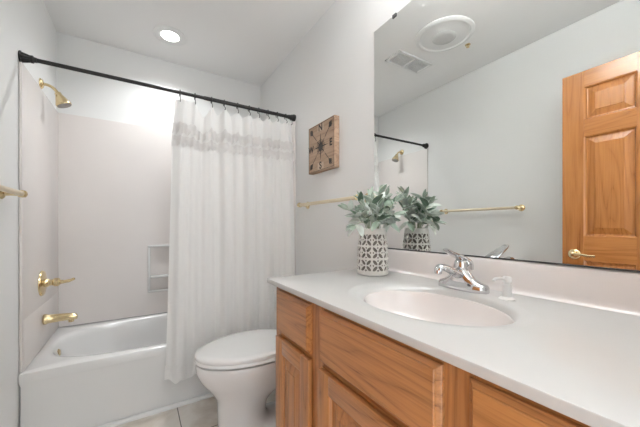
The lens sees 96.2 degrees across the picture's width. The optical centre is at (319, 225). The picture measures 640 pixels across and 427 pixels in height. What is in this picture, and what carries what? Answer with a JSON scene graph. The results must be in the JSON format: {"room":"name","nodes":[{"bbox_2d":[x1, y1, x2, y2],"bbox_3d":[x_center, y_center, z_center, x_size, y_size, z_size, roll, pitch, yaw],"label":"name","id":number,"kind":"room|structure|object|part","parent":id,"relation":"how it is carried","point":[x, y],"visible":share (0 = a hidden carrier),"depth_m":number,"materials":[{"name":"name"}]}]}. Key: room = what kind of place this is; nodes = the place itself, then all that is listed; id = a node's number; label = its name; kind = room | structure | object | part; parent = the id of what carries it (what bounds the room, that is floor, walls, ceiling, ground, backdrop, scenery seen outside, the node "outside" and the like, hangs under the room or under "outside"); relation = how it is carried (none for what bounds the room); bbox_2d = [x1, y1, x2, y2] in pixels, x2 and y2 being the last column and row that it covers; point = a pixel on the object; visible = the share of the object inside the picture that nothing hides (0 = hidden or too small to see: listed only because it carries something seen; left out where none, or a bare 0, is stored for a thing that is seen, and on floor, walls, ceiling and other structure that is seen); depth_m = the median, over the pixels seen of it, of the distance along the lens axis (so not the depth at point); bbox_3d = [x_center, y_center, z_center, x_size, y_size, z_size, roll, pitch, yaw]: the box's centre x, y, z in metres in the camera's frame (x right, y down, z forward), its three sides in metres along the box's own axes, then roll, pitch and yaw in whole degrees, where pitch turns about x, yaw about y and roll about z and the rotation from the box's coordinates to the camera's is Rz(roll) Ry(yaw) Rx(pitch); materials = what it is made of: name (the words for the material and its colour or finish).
{"room":"bathroom","nodes":[
{"label":"bathroom","id":0,"kind":"room"},
{"bbox_2d":[0,0,55,426],"bbox_3d":[-1.179,-0.139,0.838,0.100,2.498,2.995,0,0,-32],"label":"wall","id":1,"kind":"structure","parent":0,"point":[27,26],"depth_m":1.34,"materials":[{"name":"white paint"}]},
{"bbox_2d":[0,185,27,198],"bbox_3d":[-1.151,-0.140,0.965,0.082,0.052,0.722,0,0,-32],"label":"towel bar","id":2,"kind":"object","parent":1,"relation":"attached to","point":[4,191],"visible":1,"depth_m":1.21,"materials":[{"name":"gold metal"}]},
{"bbox_3d":[-1.328,-0.140,1.246,0.082,0.052,0.052,0,0,-32],"label":"post","id":3,"kind":"part","parent":2,"relation":"part of","materials":[{"name":"gold metal"}]},
{"bbox_2d":[39,78,71,107],"bbox_3d":[-1.607,-0.801,1.748,0.144,0.154,0.080,0,0,-32],"label":"shower","id":4,"kind":"object","parent":1,"relation":"attached to","point":[61,101],"visible":1,"depth_m":1.74,"materials":[{"name":"gold metal"}]},
{"bbox_3d":[-1.627,-0.830,1.735,0.077,0.054,0.017,0,0,-32],"label":"arm","id":5,"kind":"part","parent":4,"relation":"part of","materials":[{"name":"gold metal"}]},
{"bbox_2d":[56,31,260,326],"bbox_3d":[-1.263,-0.139,2.496,1.524,2.498,0.100,0,0,-32],"label":"wall","id":6,"kind":"structure","parent":0,"point":[92,96],"depth_m":2.29,"materials":[{"name":"white paint"}]},
{"bbox_2d":[43,0,335,85],"bbox_3d":[-0.492,-1.418,1.271,1.724,0.060,2.995,0,0,-32],"label":"ceiling","id":7,"kind":"structure","parent":0,"point":[246,41],"depth_m":2.00,"materials":[{"name":"white paint"}]},
{"bbox_2d":[152,25,186,45],"bbox_3d":[-1.096,-1.385,2.099,0.224,0.006,0.224,0,0,-32],"label":"recessed light","id":8,"kind":"object","parent":7,"relation":"in","point":[169,35],"visible":1,"depth_m":2.09,"materials":[{"name":"white plastic"}]},
{"bbox_2d":[115,389,275,426],"bbox_3d":[-0.359,1.140,1.059,1.724,0.060,3.495,0,0,-32],"label":"floor","id":9,"kind":"structure","parent":0,"point":[203,413],"depth_m":1.66,"materials":[{"name":"tile"}]},
{"bbox_2d":[18,312,209,426],"bbox_3d":[-1.031,0.916,2.127,1.520,0.384,0.767,0,0,-32],"label":"bathtub","id":10,"kind":"object","parent":9,"relation":"on","point":[94,374],"visible":0.47,"depth_m":1.63,"materials":[{"name":"white ceramic"}]},
{"bbox_2d":[96,393,213,426],"bbox_3d":[-0.821,1.100,1.794,1.498,0.020,0.019,0,0,-32],"label":"trim","id":11,"kind":"structure","parent":10,"relation":"attached to","point":[202,397],"depth_m":1.70,"materials":[{"name":"white paint"}]},
{"bbox_2d":[19,62,295,372],"bbox_3d":[-1.033,-0.042,2.131,1.522,1.528,0.760,0,0,-32],"label":"tub surround","id":12,"kind":"object","parent":10,"relation":"on","point":[95,212],"visible":0.6,"depth_m":2.13,"materials":[{"name":"plastic"}]},
{"bbox_3d":[-1.671,-0.042,1.729,0.015,1.528,0.759,0,0,-32],"label":"panel","id":13,"kind":"part","parent":12,"relation":"part of","materials":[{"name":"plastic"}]},
{"bbox_2d":[38,270,74,295],"bbox_3d":[-1.572,0.338,1.728,0.155,0.150,0.150,0,0,-32],"label":"shower valve","id":14,"kind":"object","parent":12,"relation":"attached to","point":[43,282],"visible":1,"depth_m":1.69,"materials":[{"name":"gold metal"}]},
{"bbox_3d":[-1.538,0.333,1.741,0.086,0.034,0.024,0,0,-23],"label":"lever","id":15,"kind":"part","parent":14,"relation":"part of","materials":[{"name":"gold metal"}]},
{"bbox_2d":[42,313,77,324],"bbox_3d":[-1.578,0.559,1.748,0.156,0.065,0.059,0,0,-32],"label":"tub spout","id":16,"kind":"object","parent":12,"relation":"attached to","point":[47,318],"visible":1,"depth_m":1.73,"materials":[{"name":"gold metal"}]},
{"bbox_3d":[-1.232,-0.042,2.446,1.496,1.528,0.016,0,0,-32],"label":"panel","id":17,"kind":"part","parent":12,"relation":"part of","materials":[{"name":"plastic"}]},
{"bbox_2d":[18,50,295,121],"bbox_3d":[-0.842,-0.838,1.827,1.523,0.060,0.060,0,0,-32],"label":"curtain rod","id":18,"kind":"object","parent":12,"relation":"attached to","point":[23,57],"visible":0.98,"depth_m":1.67,"materials":[{"name":"black metal"}]},
{"bbox_2d":[164,99,294,383],"bbox_3d":[-0.553,0.074,1.942,0.885,1.738,0.135,0,0,-32],"label":"shower curtain","id":19,"kind":"object","parent":18,"relation":"hanging from","point":[232,205],"visible":0.84,"depth_m":1.90,"materials":[{"name":"white fabric"}]},
{"bbox_3d":[-0.395,-0.042,2.533,0.013,1.528,0.759,0,0,-32],"label":"panel","id":20,"kind":"part","parent":12,"relation":"part of","materials":[{"name":"plastic"}]},
{"bbox_2d":[194,329,276,426],"bbox_3d":[-0.297,0.739,1.644,0.781,0.741,0.420,0,0,-32],"label":"toilet","id":21,"kind":"object","parent":9,"relation":"on","point":[238,369],"visible":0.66,"depth_m":1.46,"materials":[{"name":"white ceramic"}]},
{"bbox_3d":[-0.394,0.685,1.584,0.553,0.028,0.386,0,0,-32],"label":"seat","id":22,"kind":"part","parent":21,"relation":"part of","materials":[{"name":"white plastic"}]},
{"bbox_3d":[-0.394,0.654,1.583,0.552,0.032,0.384,0,0,-32],"label":"lid","id":23,"kind":"part","parent":21,"relation":"part of","materials":[{"name":"white plastic"}]},
{"bbox_3d":[-0.330,0.904,1.624,0.694,0.409,0.374,0,0,-32],"label":"bowl","id":24,"kind":"part","parent":21,"relation":"part of","materials":[{"name":"white ceramic"}]},
{"bbox_2d":[276,287,590,426],"bbox_3d":[0.346,0.670,0.817,0.567,0.876,1.110,0,0,-32],"label":"vanity cabinet","id":25,"kind":"object","parent":9,"relation":"on","point":[333,369],"visible":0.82,"depth_m":0.66,"materials":[{"name":"brown wood"}]},
{"bbox_3d":[-0.098,0.704,1.008,0.016,0.455,0.144,0,0,-32],"label":"door","id":26,"kind":"part","parent":25,"relation":"part of","materials":[{"name":"brown wood"}]},
{"bbox_3d":[-0.098,0.450,1.008,0.017,0.055,0.142,0,0,-32],"label":"rail","id":27,"kind":"part","parent":25,"relation":"part of","materials":[{"name":"brown wood"}]},
{"bbox_3d":[-0.098,0.327,1.008,0.018,0.157,0.252,0,0,-32],"label":"drawer","id":28,"kind":"part","parent":25,"relation":"part of","materials":[{"name":"brown wood"}]},
{"bbox_3d":[-0.080,0.411,1.014,0.018,0.047,0.236,0,0,-32],"label":"rail","id":29,"kind":"part","parent":25,"relation":"part of","materials":[{"name":"brown wood"}]},
{"bbox_3d":[-0.080,0.250,1.014,0.018,0.036,0.236,0,0,-32],"label":"rail","id":30,"kind":"part","parent":25,"relation":"part of","materials":[{"name":"brown wood"}]},
{"bbox_3d":[0.108,0.703,0.681,0.016,0.457,0.298,0,0,-32],"label":"door","id":31,"kind":"part","parent":25,"relation":"part of","materials":[{"name":"brown wood"}]},
{"bbox_3d":[0.108,0.448,0.681,0.017,0.055,0.296,0,0,-32],"label":"rail","id":32,"kind":"part","parent":25,"relation":"part of","materials":[{"name":"brown wood"}]},
{"bbox_3d":[0.124,0.411,0.689,0.018,0.047,0.393,0,0,-32],"label":"rail","id":33,"kind":"part","parent":25,"relation":"part of","materials":[{"name":"brown wood"}]},
{"bbox_3d":[0.109,0.325,0.679,0.018,0.154,0.402,0,0,-32],"label":"drawer","id":34,"kind":"part","parent":25,"relation":"part of","materials":[{"name":"brown wood"}]},
{"bbox_3d":[0.124,0.250,0.689,0.018,0.036,0.393,0,0,-32],"label":"rail","id":35,"kind":"part","parent":25,"relation":"part of","materials":[{"name":"brown wood"}]},
{"bbox_2d":[267,269,639,426],"bbox_3d":[0.340,0.280,0.829,0.584,0.139,1.156,0,0,-32],"label":"countertop","id":36,"kind":"structure","parent":25,"relation":"on","point":[580,363],"depth_m":0.55,"materials":[{"name":"stone"}]},
{"bbox_2d":[357,228,387,275],"bbox_3d":[0.232,0.112,1.265,0.136,0.199,0.136,0,0,-32],"label":"vase","id":37,"kind":"object","parent":36,"relation":"on","point":[372,252],"visible":0.92,"depth_m":1.21,"materials":[{"name":"white ceramic"}]},
{"bbox_2d":[338,184,407,236],"bbox_3d":[0.227,-0.005,1.235,0.262,0.375,0.251,0,0,-32],"label":"plant","id":38,"kind":"object","parent":37,"relation":"in","point":[383,214],"visible":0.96,"depth_m":1.23,"materials":[{"name":"green plant"}]},
{"bbox_2d":[364,290,513,325],"bbox_3d":[0.309,0.289,0.818,0.322,0.120,0.423,0,0,-32],"label":"basin","id":39,"kind":"object","parent":36,"relation":"in","point":[439,306],"depth_m":0.93,"materials":[{"name":"white ceramic"}]},
{"bbox_2d":[434,248,489,293],"bbox_3d":[0.442,0.142,0.956,0.178,0.139,0.155,0,0,-2],"label":"faucet","id":40,"kind":"object","parent":36,"relation":"on","point":[460,278],"visible":1,"depth_m":0.92,"materials":[{"name":"silver metal"}]},
{"bbox_3d":[0.419,0.151,0.922,0.140,0.063,0.046,0,0,-32],"label":"spout","id":41,"kind":"part","parent":40,"relation":"part of","materials":[{"name":"silver metal"}]},
{"bbox_3d":[0.454,0.110,0.944,0.132,0.074,0.047,0,0,-32],"label":"lever","id":42,"kind":"part","parent":40,"relation":"part of","materials":[{"name":"silver metal"}]},
{"bbox_2d":[492,276,515,300],"bbox_3d":[0.521,0.178,0.815,0.082,0.067,0.042,0,0,-32],"label":"soap dispenser","id":43,"kind":"object","parent":36,"relation":"on","point":[506,287],"visible":1,"depth_m":0.81,"materials":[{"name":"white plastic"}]},
{"bbox_3d":[0.309,0.327,0.360,0.018,0.157,0.252,0,0,-32],"label":"drawer","id":44,"kind":"part","parent":25,"relation":"part of","materials":[{"name":"brown wood"}]},
{"bbox_3d":[0.323,0.250,0.373,0.018,0.036,0.233,0,0,-32],"label":"rail","id":45,"kind":"part","parent":25,"relation":"part of","materials":[{"name":"brown wood"}]},
{"bbox_2d":[261,0,411,274],"bbox_3d":[0.195,-0.139,1.703,0.100,2.498,2.995,0,0,-32],"label":"wall","id":46,"kind":"structure","parent":0,"point":[329,72],"depth_m":1.79,"materials":[{"name":"white paint"}]},
{"bbox_2d":[309,115,338,174],"bbox_3d":[0.019,-0.508,1.851,0.039,0.311,0.308,0,0,-32],"label":"wall plaque","id":47,"kind":"object","parent":46,"relation":"attached to","point":[324,136],"visible":1,"depth_m":1.80,"materials":[{"name":"brown wood"}]},
{"bbox_2d":[297,193,367,208],"bbox_3d":[0.049,-0.146,1.765,0.082,0.052,0.693,0,0,-32],"label":"towel bar","id":48,"kind":"object","parent":46,"relation":"attached to","point":[307,204],"visible":0.7,"depth_m":1.70,"materials":[{"name":"gold metal"}]},
{"bbox_2d":[374,0,639,271],"bbox_3d":[0.578,-0.441,0.976,0.025,1.103,1.148,0,0,-32],"label":"wall mirror","id":49,"kind":"object","parent":46,"relation":"attached to","point":[508,129],"visible":0.94,"depth_m":0.91,"materials":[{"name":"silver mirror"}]},
{"bbox_2d":[388,249,639,315],"bbox_3d":[0.574,0.162,0.973,0.033,0.100,1.152,0,0,-32],"label":"backsplash","id":50,"kind":"structure","parent":46,"relation":"attached to","point":[618,291],"depth_m":0.83,"materials":[{"name":"white stone"}]}
]}

